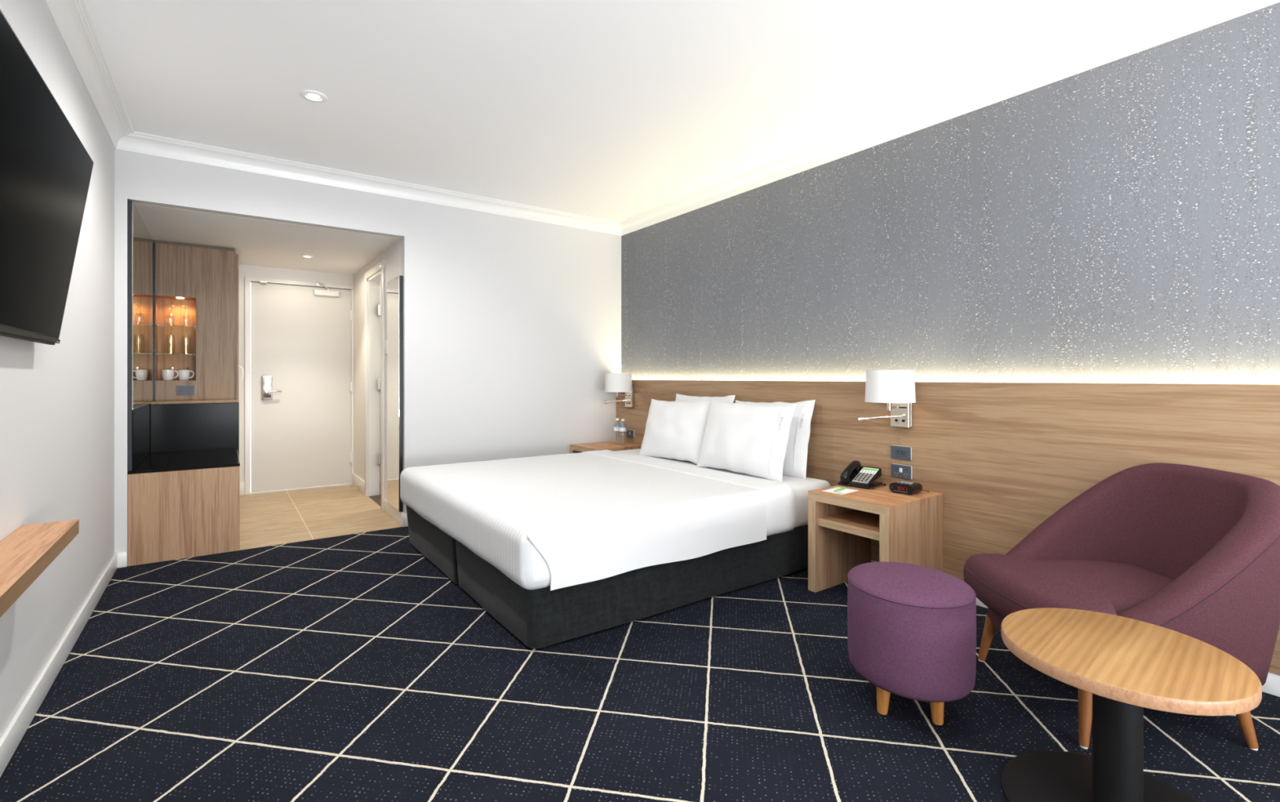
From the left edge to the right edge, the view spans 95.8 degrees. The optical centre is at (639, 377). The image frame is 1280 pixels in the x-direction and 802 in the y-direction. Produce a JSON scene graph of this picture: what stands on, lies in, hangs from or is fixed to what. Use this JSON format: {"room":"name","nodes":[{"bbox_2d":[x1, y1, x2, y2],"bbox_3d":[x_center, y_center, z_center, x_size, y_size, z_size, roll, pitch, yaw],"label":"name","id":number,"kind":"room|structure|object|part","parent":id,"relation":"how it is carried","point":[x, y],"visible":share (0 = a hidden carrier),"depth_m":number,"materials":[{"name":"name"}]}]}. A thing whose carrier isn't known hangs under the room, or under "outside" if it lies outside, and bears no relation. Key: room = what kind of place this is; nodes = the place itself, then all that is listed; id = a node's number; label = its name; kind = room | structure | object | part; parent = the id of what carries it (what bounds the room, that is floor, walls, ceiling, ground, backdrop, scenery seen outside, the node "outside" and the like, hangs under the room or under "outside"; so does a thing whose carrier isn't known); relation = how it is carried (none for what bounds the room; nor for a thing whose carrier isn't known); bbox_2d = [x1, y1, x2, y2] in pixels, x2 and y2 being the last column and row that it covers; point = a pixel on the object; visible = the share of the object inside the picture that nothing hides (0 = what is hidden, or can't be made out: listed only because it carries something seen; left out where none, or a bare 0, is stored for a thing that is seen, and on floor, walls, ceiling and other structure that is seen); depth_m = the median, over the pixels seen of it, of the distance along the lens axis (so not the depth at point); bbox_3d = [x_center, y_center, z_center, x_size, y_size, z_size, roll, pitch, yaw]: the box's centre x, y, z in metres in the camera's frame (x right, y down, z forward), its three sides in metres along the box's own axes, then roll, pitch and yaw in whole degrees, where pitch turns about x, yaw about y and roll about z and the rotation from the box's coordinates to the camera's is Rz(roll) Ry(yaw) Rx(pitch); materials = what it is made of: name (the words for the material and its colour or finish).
{"room":"hotel room","nodes":[
{"label":"hotel room","id":0,"kind":"room"},
{"bbox_2d":[0,0,114,738],"bbox_3d":[-1.044,-0.205,0.459,0.120,2.650,7.365,0,0,-36],"label":"wall","id":1,"kind":"structure","parent":0,"point":[57,401],"depth_m":2.28,"materials":[{"name":"paint"}]},
{"bbox_2d":[0,520,79,617],"bbox_3d":[-0.963,0.493,0.561,0.131,0.047,3.235,0,0,-36],"label":"wall shelf","id":2,"kind":"object","parent":1,"relation":"attached to","point":[25,553],"visible":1,"depth_m":1.56,"materials":[{"name":"laminate"}]},
{"bbox_2d":[0,8,93,345],"bbox_3d":[-1.673,-0.439,1.562,0.144,0.659,1.110,0,0,-36],"label":"television","id":3,"kind":"object","parent":1,"relation":"attached to","point":[46,170],"visible":1,"depth_m":1.57,"materials":[{"name":"black"}]},
{"bbox_2d":[0,553,117,777],"bbox_3d":[-0.984,1.076,0.490,0.014,0.088,7.145,0,0,-36],"label":"baseboard","id":4,"kind":"structure","parent":1,"relation":"attached to","point":[12,736],"depth_m":2.06,"materials":[{"name":"white paint"}]},
{"bbox_2d":[43,0,133,149],"bbox_3d":[-0.951,-1.383,0.514,0.095,0.095,7.145,0,0,-36],"label":"crown molding","id":5,"kind":"structure","parent":1,"relation":"attached to","point":[73,20],"depth_m":2.55,"materials":[{"name":"white paint"}]},
{"bbox_2d":[154,240,243,401],"bbox_3d":[-3.752,0.029,4.960,0.574,2.183,0.764,0,0,-36],"label":"wall cabinet","id":6,"kind":"object","parent":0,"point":[200,282],"depth_m":4.68,"materials":[{"name":"laminate"}]},
{"bbox_2d":[161,369,177,380],"bbox_3d":[-3.737,-0.015,4.591,0.098,0.084,0.078,0,0,5],"label":"mug","id":7,"kind":"object","parent":6,"relation":"in","point":[166,375],"visible":0.91,"depth_m":4.57,"materials":[{"name":"white ceramic"}]},
{"bbox_2d":[155,324,195,328],"bbox_3d":[-3.710,-0.407,4.635,0.247,0.006,0.154,0,0,-36],"label":"glass shelf","id":8,"kind":"object","parent":6,"relation":"attached to","point":[157,326],"depth_m":4.65,"materials":[{"name":"clear glass"}]},
{"bbox_2d":[155,353,195,355],"bbox_3d":[-3.710,-0.182,4.635,0.247,0.006,0.154,0,0,-36],"label":"glass shelf","id":9,"kind":"object","parent":6,"relation":"attached to","point":[156,353],"depth_m":4.60,"materials":[{"name":"clear glass"}]},
{"bbox_2d":[177,385,195,395],"bbox_3d":[-3.604,0.104,4.592,0.112,0.076,0.014,0,0,-36],"label":"power socket","id":10,"kind":"object","parent":6,"relation":"attached to","point":[181,389],"visible":1,"depth_m":4.59,"materials":[{"name":"grey plastic"}]},
{"bbox_2d":[177,369,194,380],"bbox_3d":[-3.656,-0.015,4.649,0.098,0.084,0.078,0,0,5],"label":"mug","id":11,"kind":"object","parent":6,"relation":"in","point":[183,375],"visible":0.93,"depth_m":4.62,"materials":[{"name":"white ceramic"}]},
{"bbox_3d":[-3.557,0.050,5.102,0.018,2.140,0.762,0,0,-36],"label":"panel","id":12,"kind":"part","parent":6,"relation":"part of","materials":[{"name":"laminate"}]},
{"bbox_3d":[-3.420,-0.023,4.956,0.040,0.142,0.011,0,0,-36],"label":"wardrobe handle","id":13,"kind":"part","parent":6,"relation":"part of","materials":[{"name":"white plastic"}]},
{"bbox_2d":[160,264,353,483],"bbox_3d":[-3.619,-0.018,5.662,1.661,2.275,0.100,0,0,-36],"label":"wall","id":14,"kind":"structure","parent":0,"point":[244,271],"depth_m":5.50,"materials":[{"name":"paint"}]},
{"bbox_2d":[239,482,244,495],"bbox_3d":[-4.007,1.060,5.313,0.623,0.120,0.014,0,0,-36],"label":"baseboard","id":15,"kind":"structure","parent":14,"relation":"attached to","point":[242,486],"depth_m":5.48,"materials":[{"name":"white wood"}]},
{"bbox_2d":[244,276,353,495],"bbox_3d":[-3.387,0.083,5.789,0.937,2.075,0.065,0,0,-36],"label":"door frame","id":16,"kind":"structure","parent":14,"relation":"attached to","point":[248,280],"depth_m":5.51,"materials":[{"name":"white"}]},
{"bbox_2d":[250,280,352,493],"bbox_3d":[-3.344,0.076,5.762,0.874,2.063,0.150,0,0,-36],"label":"door","id":17,"kind":"structure","parent":14,"relation":"in","point":[301,385],"depth_m":5.77,"materials":[{"name":"white paint"}]},
{"bbox_3d":[-3.609,0.105,5.600,0.093,0.240,0.022,0,0,-36],"label":"lock plate","id":18,"kind":"part","parent":17,"relation":"part of","materials":[{"name":"silver metal"}]},
{"bbox_3d":[-3.542,0.140,5.598,0.129,0.025,0.055,0,0,-36],"label":"lever handle","id":19,"kind":"part","parent":17,"relation":"part of","materials":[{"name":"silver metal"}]},
{"bbox_3d":[-3.192,-0.917,5.834,0.117,0.075,0.091,0,0,-36],"label":"closer arm","id":20,"kind":"part","parent":17,"relation":"part of","materials":[{"name":"silver metal"}]},
{"bbox_2d":[133,203,399,275],"bbox_3d":[-3.069,-1.111,4.811,1.761,0.088,2.125,0,0,-36],"label":"ceiling","id":21,"kind":"structure","parent":0,"point":[256,242],"depth_m":4.49,"materials":[{"name":"paint"}]},
{"bbox_2d":[301,254,313,257],"bbox_3d":[-2.926,-1.069,5.089,0.096,0.020,0.096,0,0,-36],"label":"recessed light","id":22,"kind":"object","parent":21,"relation":"in","point":[302,255],"visible":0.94,"depth_m":5.08,"materials":[{"name":"white plastic"}]},
{"bbox_2d":[114,149,621,554],"bbox_3d":[-1.655,-0.205,4.469,3.570,2.650,0.100,0,0,-36],"label":"wall","id":23,"kind":"structure","parent":0,"point":[512,326],"depth_m":4.61,"materials":[{"name":"paint"}]},
{"bbox_2d":[117,551,127,568],"bbox_3d":[-3.049,1.076,3.398,0.055,0.088,0.013,0,0,-36],"label":"baseboard","id":24,"kind":"structure","parent":23,"relation":"attached to","point":[122,557],"depth_m":3.40,"materials":[{"name":"white"}]},
{"bbox_2d":[135,203,401,239],"bbox_3d":[-2.450,-1.056,3.951,1.561,0.005,0.006,0,0,-36],"label":"trim","id":25,"kind":"structure","parent":23,"relation":"attached to","point":[135,203],"depth_m":3.88,"materials":[{"name":"white"}]},
{"bbox_2d":[115,131,621,235],"bbox_3d":[-1.598,-1.383,4.390,3.570,0.095,0.095,0,0,-36],"label":"crown molding","id":26,"kind":"structure","parent":23,"relation":"attached to","point":[135,142],"depth_m":4.05,"materials":[{"name":"white paint"}]},
{"bbox_2d":[402,514,408,527],"bbox_3d":[-0.995,1.073,4.874,1.906,0.095,0.013,0,0,-36],"label":"baseboard","id":27,"kind":"structure","parent":23,"relation":"attached to","point":[405,523],"depth_m":4.32,"materials":[{"name":"white"}]},
{"bbox_2d":[353,238,400,500],"bbox_3d":[-2.368,-0.018,5.259,0.100,2.275,2.015,0,0,-36],"label":"wall","id":28,"kind":"structure","parent":0,"point":[391,256],"depth_m":5.66,"materials":[{"name":"paint"}]},
{"bbox_2d":[351,473,364,494],"bbox_3d":[-2.795,1.060,5.757,0.013,0.120,0.680,0,0,-36],"label":"baseboard","id":29,"kind":"structure","parent":28,"relation":"attached to","point":[356,480],"depth_m":5.73,"materials":[{"name":"white wood"}]},
{"bbox_2d":[364,260,384,511],"bbox_3d":[-2.333,0.070,5.195,0.118,2.100,0.770,0,0,-36],"label":"door frame","id":30,"kind":"structure","parent":28,"relation":"attached to","point":[372,284],"depth_m":5.43,"materials":[{"name":"white"}]},
{"bbox_2d":[377,281,381,494],"bbox_3d":[-2.201,0.105,5.627,0.650,2.010,0.057,0,0,-36],"label":"door","id":31,"kind":"structure","parent":28,"relation":"in","point":[379,306],"depth_m":5.46,"materials":[{"name":"white paint"}]},
{"bbox_2d":[383,498,404,526],"bbox_3d":[-1.957,1.070,4.590,0.013,0.100,0.649,0,0,-36],"label":"baseboard","id":32,"kind":"structure","parent":28,"relation":"attached to","point":[388,509],"depth_m":4.57,"materials":[{"name":"white wood"}]},
{"bbox_2d":[386,275,403,511],"bbox_3d":[-1.914,0.125,4.517,0.028,1.780,0.396,0,0,-36],"label":"wall mirror","id":33,"kind":"object","parent":28,"relation":"attached to","point":[394,286],"visible":1,"depth_m":4.48,"materials":[{"name":"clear mirror"}]},
{"bbox_2d":[379,281,380,481],"bbox_3d":[-1.765,-0.105,5.776,1.483,2.450,2.040,0,0,-36],"label":"wall","id":34,"kind":"structure","parent":0,"point":[380,282],"depth_m":6.20,"materials":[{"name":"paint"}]},
{"bbox_2d":[85,0,1182,222],"bbox_3d":[0.465,-1.480,1.520,3.810,0.100,7.365,0,0,-36],"label":"ceiling","id":35,"kind":"structure","parent":0,"point":[613,110],"depth_m":2.71,"materials":[{"name":"paint"}]},
{"bbox_2d":[299,89,328,102],"bbox_3d":[-1.657,-1.432,2.941,0.124,0.020,0.124,0,0,-36],"label":"recessed light","id":36,"kind":"object","parent":35,"relation":"in","point":[313,94],"visible":1,"depth_m":2.93,"materials":[{"name":"white plastic"}]},
{"bbox_2d":[0,483,1279,801],"bbox_3d":[-0.158,1.159,2.387,3.770,0.081,9.460,0,0,-36],"label":"floor","id":37,"kind":"structure","parent":0,"point":[353,668],"depth_m":1.97,"materials":[{"name":"blue carpet"}]},
{"bbox_2d":[127,400,239,566],"bbox_3d":[-3.179,0.654,4.108,0.559,0.931,1.293,0,0,-36],"label":"base cabinet","id":38,"kind":"object","parent":37,"relation":"on","point":[183,498],"visible":0.94,"depth_m":3.65,"materials":[{"name":"laminate"}]},
{"bbox_3d":[-2.815,0.849,3.587,0.543,0.543,0.020,0,0,-36],"label":"panel","id":39,"kind":"part","parent":38,"relation":"part of","materials":[{"name":"laminate"}]},
{"bbox_3d":[-3.458,0.661,4.518,0.534,0.918,0.302,0,0,-36],"label":"panel","id":40,"kind":"part","parent":38,"relation":"part of","materials":[{"name":"black"}]},
{"bbox_2d":[368,494,381,506],"bbox_3d":[-2.317,1.123,5.207,0.118,0.013,0.640,0,0,-36],"label":"threshold","id":41,"kind":"object","parent":37,"relation":"on","point":[377,499],"visible":0.29,"depth_m":5.30,"materials":[{"name":"brown"}]},
{"bbox_2d":[569,440,641,453],"bbox_3d":[-0.289,0.859,5.097,0.497,0.522,0.445,0,0,-36],"label":"bedside table","id":42,"kind":"object","parent":37,"relation":"on","point":[610,446],"visible":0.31,"depth_m":5.02,"materials":[{"name":"laminate"}]},
{"bbox_3d":[-0.405,0.882,5.259,0.497,0.475,0.047,0,0,-36],"label":"panel","id":43,"kind":"part","parent":42,"relation":"part of","materials":[{"name":"laminate"}]},
{"bbox_2d":[613,418,621,444],"bbox_3d":[-0.202,0.484,5.181,0.066,0.226,0.065,0,0,-21],"label":"water bottle","id":44,"kind":"object","parent":42,"relation":"on","point":[615,427],"visible":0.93,"depth_m":5.16,"materials":[{"name":"plastic"}]},
{"bbox_2d":[618,418,626,444],"bbox_3d":[-0.151,0.484,5.119,0.066,0.226,0.065,0,0,34],"label":"water bottle","id":45,"kind":"object","parent":42,"relation":"on","point":[621,428],"visible":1,"depth_m":5.10,"materials":[{"name":"plastic"}]},
{"bbox_2d":[405,448,831,648],"bbox_3d":[-0.217,0.863,3.649,1.983,0.506,1.956,0,0,-36],"label":"bed","id":46,"kind":"object","parent":37,"relation":"on","point":[540,618],"visible":0.25,"depth_m":2.75,"materials":[{"name":"grey fabric"}]},
{"bbox_2d":[400,449,795,591],"bbox_3d":[-0.373,0.731,3.532,1.629,0.268,1.998,0,0,-36],"label":"bedspread","id":47,"kind":"object","parent":46,"relation":"on","point":[555,522],"visible":1,"depth_m":2.86,"materials":[{"name":"white fabric"}]},
{"bbox_2d":[639,399,711,464],"bbox_3d":[0.262,0.394,4.306,0.204,0.461,0.732,0,0,-36],"label":"pillow","id":48,"kind":"object","parent":46,"relation":"on","point":[675,430],"visible":0.82,"depth_m":4.21,"materials":[{"name":"white fabric"}]},
{"bbox_2d":[675,393,735,403],"bbox_3d":[0.439,0.372,4.345,0.178,0.485,0.661,0,0,-36],"label":"pillow","id":49,"kind":"object","parent":46,"relation":"on","point":[731,398],"visible":0.14,"depth_m":4.33,"materials":[{"name":"white fabric"}]},
{"bbox_3d":[-0.217,0.734,3.649,1.983,0.248,1.956,0,0,-36],"label":"mattress","id":50,"kind":"part","parent":46,"relation":"part of","materials":[{"name":"white fabric"}]},
{"bbox_2d":[696,399,796,481],"bbox_3d":[0.659,0.389,3.713,0.196,0.469,0.742,0,0,-36],"label":"pillow","id":51,"kind":"object","parent":46,"relation":"on","point":[752,440],"visible":1,"depth_m":3.60,"materials":[{"name":"white fabric"}]},
{"bbox_2d":[735,400,815,479],"bbox_3d":[0.835,0.394,3.784,0.176,0.510,0.698,0,0,-36],"label":"pillow","id":52,"kind":"object","parent":46,"relation":"on","point":[795,461],"visible":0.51,"depth_m":3.55,"materials":[{"name":"white fabric"}]},
{"bbox_2d":[808,484,942,592],"bbox_3d":[1.217,0.859,3.002,0.497,0.522,0.455,0,0,-36],"label":"bedside table","id":53,"kind":"object","parent":37,"relation":"on","point":[908,529],"visible":0.81,"depth_m":2.93,"materials":[{"name":"laminate"}]},
{"bbox_3d":[1.098,0.882,3.167,0.497,0.475,0.047,0,0,-36],"label":"panel","id":54,"kind":"part","parent":53,"relation":"part of","materials":[{"name":"laminate"}]},
{"bbox_2d":[822,487,858,494],"bbox_3d":[1.049,0.596,3.033,0.160,0.002,0.120,0,0,-40],"label":"note card","id":55,"kind":"object","parent":53,"relation":"on","point":[844,491],"visible":1,"depth_m":3.03,"materials":[{"name":"white paper"}]},
{"bbox_2d":[833,487,845,492],"bbox_3d":[1.048,0.590,3.039,0.126,0.011,0.010,0,0,-45],"label":"pen","id":56,"kind":"object","parent":55,"relation":"on","point":[842,488],"visible":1,"depth_m":3.03,"materials":[{"name":"green plastic"}]},
{"bbox_2d":[817,510,879,541],"bbox_3d":[1.218,0.755,3.002,0.455,0.040,0.361,0,0,-36],"label":"shelf","id":57,"kind":"object","parent":53,"relation":"attached to","point":[856,522],"depth_m":2.95,"materials":[{"name":"laminate"}]},
{"bbox_2d":[837,460,885,489],"bbox_3d":[1.222,0.534,3.187,0.197,0.126,0.205,0,0,-44],"label":"telephone","id":58,"kind":"object","parent":53,"relation":"on","point":[855,475],"visible":1,"depth_m":3.17,"materials":[{"name":"black plastic"}]},
{"bbox_3d":[1.226,0.590,3.171,0.180,0.013,0.176,0,0,-44],"label":"coiled cord","id":59,"kind":"part","parent":58,"relation":"part of","materials":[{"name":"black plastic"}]},
{"bbox_2d":[888,480,929,495],"bbox_3d":[1.405,0.571,3.006,0.172,0.052,0.144,0,0,-40],"label":"clock radio","id":60,"kind":"object","parent":53,"relation":"on","point":[903,487],"visible":1,"depth_m":2.96,"materials":[{"name":"black plastic"}]},
{"bbox_3d":[1.337,0.882,2.836,0.497,0.475,0.047,0,0,-36],"label":"panel","id":61,"kind":"part","parent":53,"relation":"part of","materials":[{"name":"laminate"}]},
{"bbox_2d":[847,562,976,725],"bbox_3d":[0.917,0.900,1.974,0.404,0.441,0.415,0,0,-36],"label":"ottoman","id":62,"kind":"object","parent":37,"relation":"on","point":[912,628],"visible":1,"depth_m":1.81,"materials":[{"name":"purple fabric"}]},
{"bbox_3d":[0.816,1.055,1.934,0.052,0.133,0.052,0,0,-36],"label":"leg","id":63,"kind":"part","parent":62,"relation":"part of","materials":[{"name":"brown wood"}]},
{"bbox_3d":[0.961,1.055,1.880,0.052,0.132,0.052,0,0,-36],"label":"leg","id":64,"kind":"part","parent":62,"relation":"part of","materials":[{"name":"brown wood"}]},
{"bbox_2d":[963,462,1279,751],"bbox_3d":[1.665,0.722,2.044,0.813,0.795,0.731,0,0,6],"label":"armchair","id":65,"kind":"object","parent":37,"relation":"on","point":[1193,552],"visible":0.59,"depth_m":1.97,"materials":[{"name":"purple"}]},
{"bbox_3d":[1.369,1.024,2.268,0.045,0.187,0.070,0,0,-36],"label":"leg","id":66,"kind":"part","parent":65,"relation":"part of","materials":[{"name":"brown wood"}]},
{"bbox_2d":[963,553,1173,619],"bbox_3d":[1.582,0.778,2.041,0.640,0.173,0.644,0,0,1],"label":"seat cushion","id":67,"kind":"object","parent":65,"relation":"on","point":[1118,584],"depth_m":2.02,"materials":[{"name":"purple fabric"}]},
{"bbox_3d":[1.360,1.024,1.769,0.075,0.188,0.044,0,0,-36],"label":"leg","id":68,"kind":"part","parent":65,"relation":"part of","materials":[{"name":"brown wood"}]},
{"bbox_3d":[1.826,1.024,1.760,0.044,0.188,0.074,0,0,-36],"label":"leg","id":69,"kind":"part","parent":65,"relation":"part of","materials":[{"name":"brown wood"}]},
{"bbox_2d":[1000,608,1262,801],"bbox_3d":[1.210,0.901,1.467,0.503,0.436,0.503,0,0,-41],"label":"side table","id":70,"kind":"object","parent":37,"relation":"on","point":[1128,666],"visible":1,"depth_m":1.44,"materials":[{"name":"brown wood"}]},
{"bbox_3d":[1.210,1.110,1.467,0.503,0.018,0.503,0,0,-41],"label":"plate","id":71,"kind":"part","parent":70,"relation":"part of","materials":[{"name":"black metal"}]},
{"bbox_2d":[621,2,1279,384],"bbox_3d":[1.952,-0.205,2.613,0.120,2.650,7.365,0,0,-36],"label":"wall","id":72,"kind":"structure","parent":0,"point":[1117,221],"depth_m":2.74,"materials":[{"name":"silver paper"}]},
{"bbox_2d":[616,380,1279,675],"bbox_3d":[1.885,0.534,2.552,0.060,1.016,7.145,0,0,-36],"label":"wall panel","id":73,"kind":"object","parent":72,"relation":"attached to","point":[1002,458],"visible":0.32,"depth_m":2.70,"materials":[{"name":"laminate"}]},
{"bbox_2d":[604,373,634,407],"bbox_3d":[-0.181,0.117,5.145,0.265,0.305,0.254,0,0,-4],"label":"wall lamp","id":74,"kind":"object","parent":73,"relation":"attached to","point":[617,383],"visible":1,"depth_m":5.05,"materials":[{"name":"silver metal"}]},
{"bbox_3d":[-0.190,0.049,5.141,0.246,0.167,0.246,0,0,-36],"label":"lamp shade","id":75,"kind":"part","parent":74,"relation":"part of","materials":[{"name":"white fabric"}]},
{"bbox_3d":[-0.179,0.214,5.210,0.194,0.031,0.020,0,0,12],"label":"reading light stem","id":76,"kind":"part","parent":74,"relation":"part of","materials":[{"name":"silver metal"}]},
{"bbox_3d":[-0.150,0.118,5.169,0.129,0.116,0.018,0,0,-36],"label":"arm","id":77,"kind":"part","parent":74,"relation":"part of","materials":[{"name":"silver metal"}]},
{"bbox_3d":[-0.094,0.185,5.227,0.030,0.170,0.104,0,0,-36],"label":"plate","id":78,"kind":"part","parent":74,"relation":"part of","materials":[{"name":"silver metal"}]},
{"bbox_2d":[626,429,634,438],"bbox_3d":[-0.087,0.515,5.231,0.014,0.072,0.115,0,0,-36],"label":"power socket","id":79,"kind":"object","parent":73,"relation":"attached to","point":[629,433],"visible":0.97,"depth_m":5.22,"materials":[{"name":"grey plastic"}]},
{"bbox_2d":[857,370,915,427],"bbox_3d":[1.325,0.117,3.050,0.265,0.305,0.254,0,0,-4],"label":"wall lamp","id":80,"kind":"object","parent":73,"relation":"attached to","point":[895,388],"visible":1,"depth_m":2.96,"materials":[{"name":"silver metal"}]},
{"bbox_3d":[1.327,0.214,3.115,0.194,0.031,0.020,0,0,12],"label":"reading light stem","id":81,"kind":"part","parent":80,"relation":"part of","materials":[{"name":"silver metal"}]},
{"bbox_3d":[1.316,0.049,3.046,0.246,0.167,0.246,0,0,-36],"label":"lamp shade","id":82,"kind":"part","parent":80,"relation":"part of","materials":[{"name":"white fabric"}]},
{"bbox_3d":[1.356,0.118,3.075,0.129,0.116,0.018,0,0,-36],"label":"arm","id":83,"kind":"part","parent":80,"relation":"part of","materials":[{"name":"silver metal"}]},
{"bbox_3d":[1.412,0.185,3.132,0.030,0.170,0.104,0,0,-36],"label":"plate","id":84,"kind":"part","parent":80,"relation":"part of","materials":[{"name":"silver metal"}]},
{"bbox_2d":[890,445,911,460],"bbox_3d":[1.416,0.411,3.139,0.014,0.072,0.115,0,0,-36],"label":"switch plate","id":85,"kind":"object","parent":73,"relation":"attached to","point":[898,452],"visible":1,"depth_m":3.13,"materials":[{"name":"grey plastic"}]},
{"bbox_2d":[891,463,911,479],"bbox_3d":[1.417,0.512,3.137,0.014,0.072,0.115,0,0,-36],"label":"power socket","id":86,"kind":"object","parent":73,"relation":"attached to","point":[900,471],"visible":1,"depth_m":3.13,"materials":[{"name":"grey plastic"}]},
{"bbox_2d":[618,0,1279,235],"bbox_3d":[1.870,-1.383,2.542,0.095,0.095,7.145,0,0,-36],"label":"crown molding","id":87,"kind":"structure","parent":72,"relation":"attached to","point":[1184,17],"depth_m":2.79,"materials":[{"name":"white paint"}]},
{"bbox_2d":[871,560,1279,697],"bbox_3d":[1.890,1.081,2.548,0.056,0.078,7.131,0,0,-36],"label":"baseboard","id":88,"kind":"structure","parent":72,"relation":"attached to","point":[1272,686],"depth_m":2.04,"materials":[{"name":"white"}]},
{"bbox_3d":[-3.754,-0.017,4.324,0.120,2.275,2.115,0,0,-36],"label":"wall","id":89,"kind":"structure","parent":0,"visible":0},
{"bbox_2d":[127,200,154,471],"bbox_3d":[-3.398,-0.244,3.955,0.025,1.605,1.286,0,0,-36],"label":"mirror panel","id":90,"kind":"object","parent":89,"relation":"attached to","point":[140,244],"visible":0.92,"depth_m":3.70,"materials":[{"name":"black"}]},
{"bbox_3d":[-3.303,0.377,3.838,0.004,0.363,0.977,0,0,-36],"label":"black glass","id":91,"kind":"part","parent":90,"relation":"part of","materials":[{"name":"black glass"}]},
{"bbox_2d":[132,200,154,408],"bbox_3d":[-3.392,-0.431,3.961,0.004,1.232,1.280,0,0,-36],"label":"mirror glass","id":92,"kind":"object","parent":90,"relation":"on","point":[143,244],"depth_m":3.85,"materials":[{"name":"grey"}]}
]}

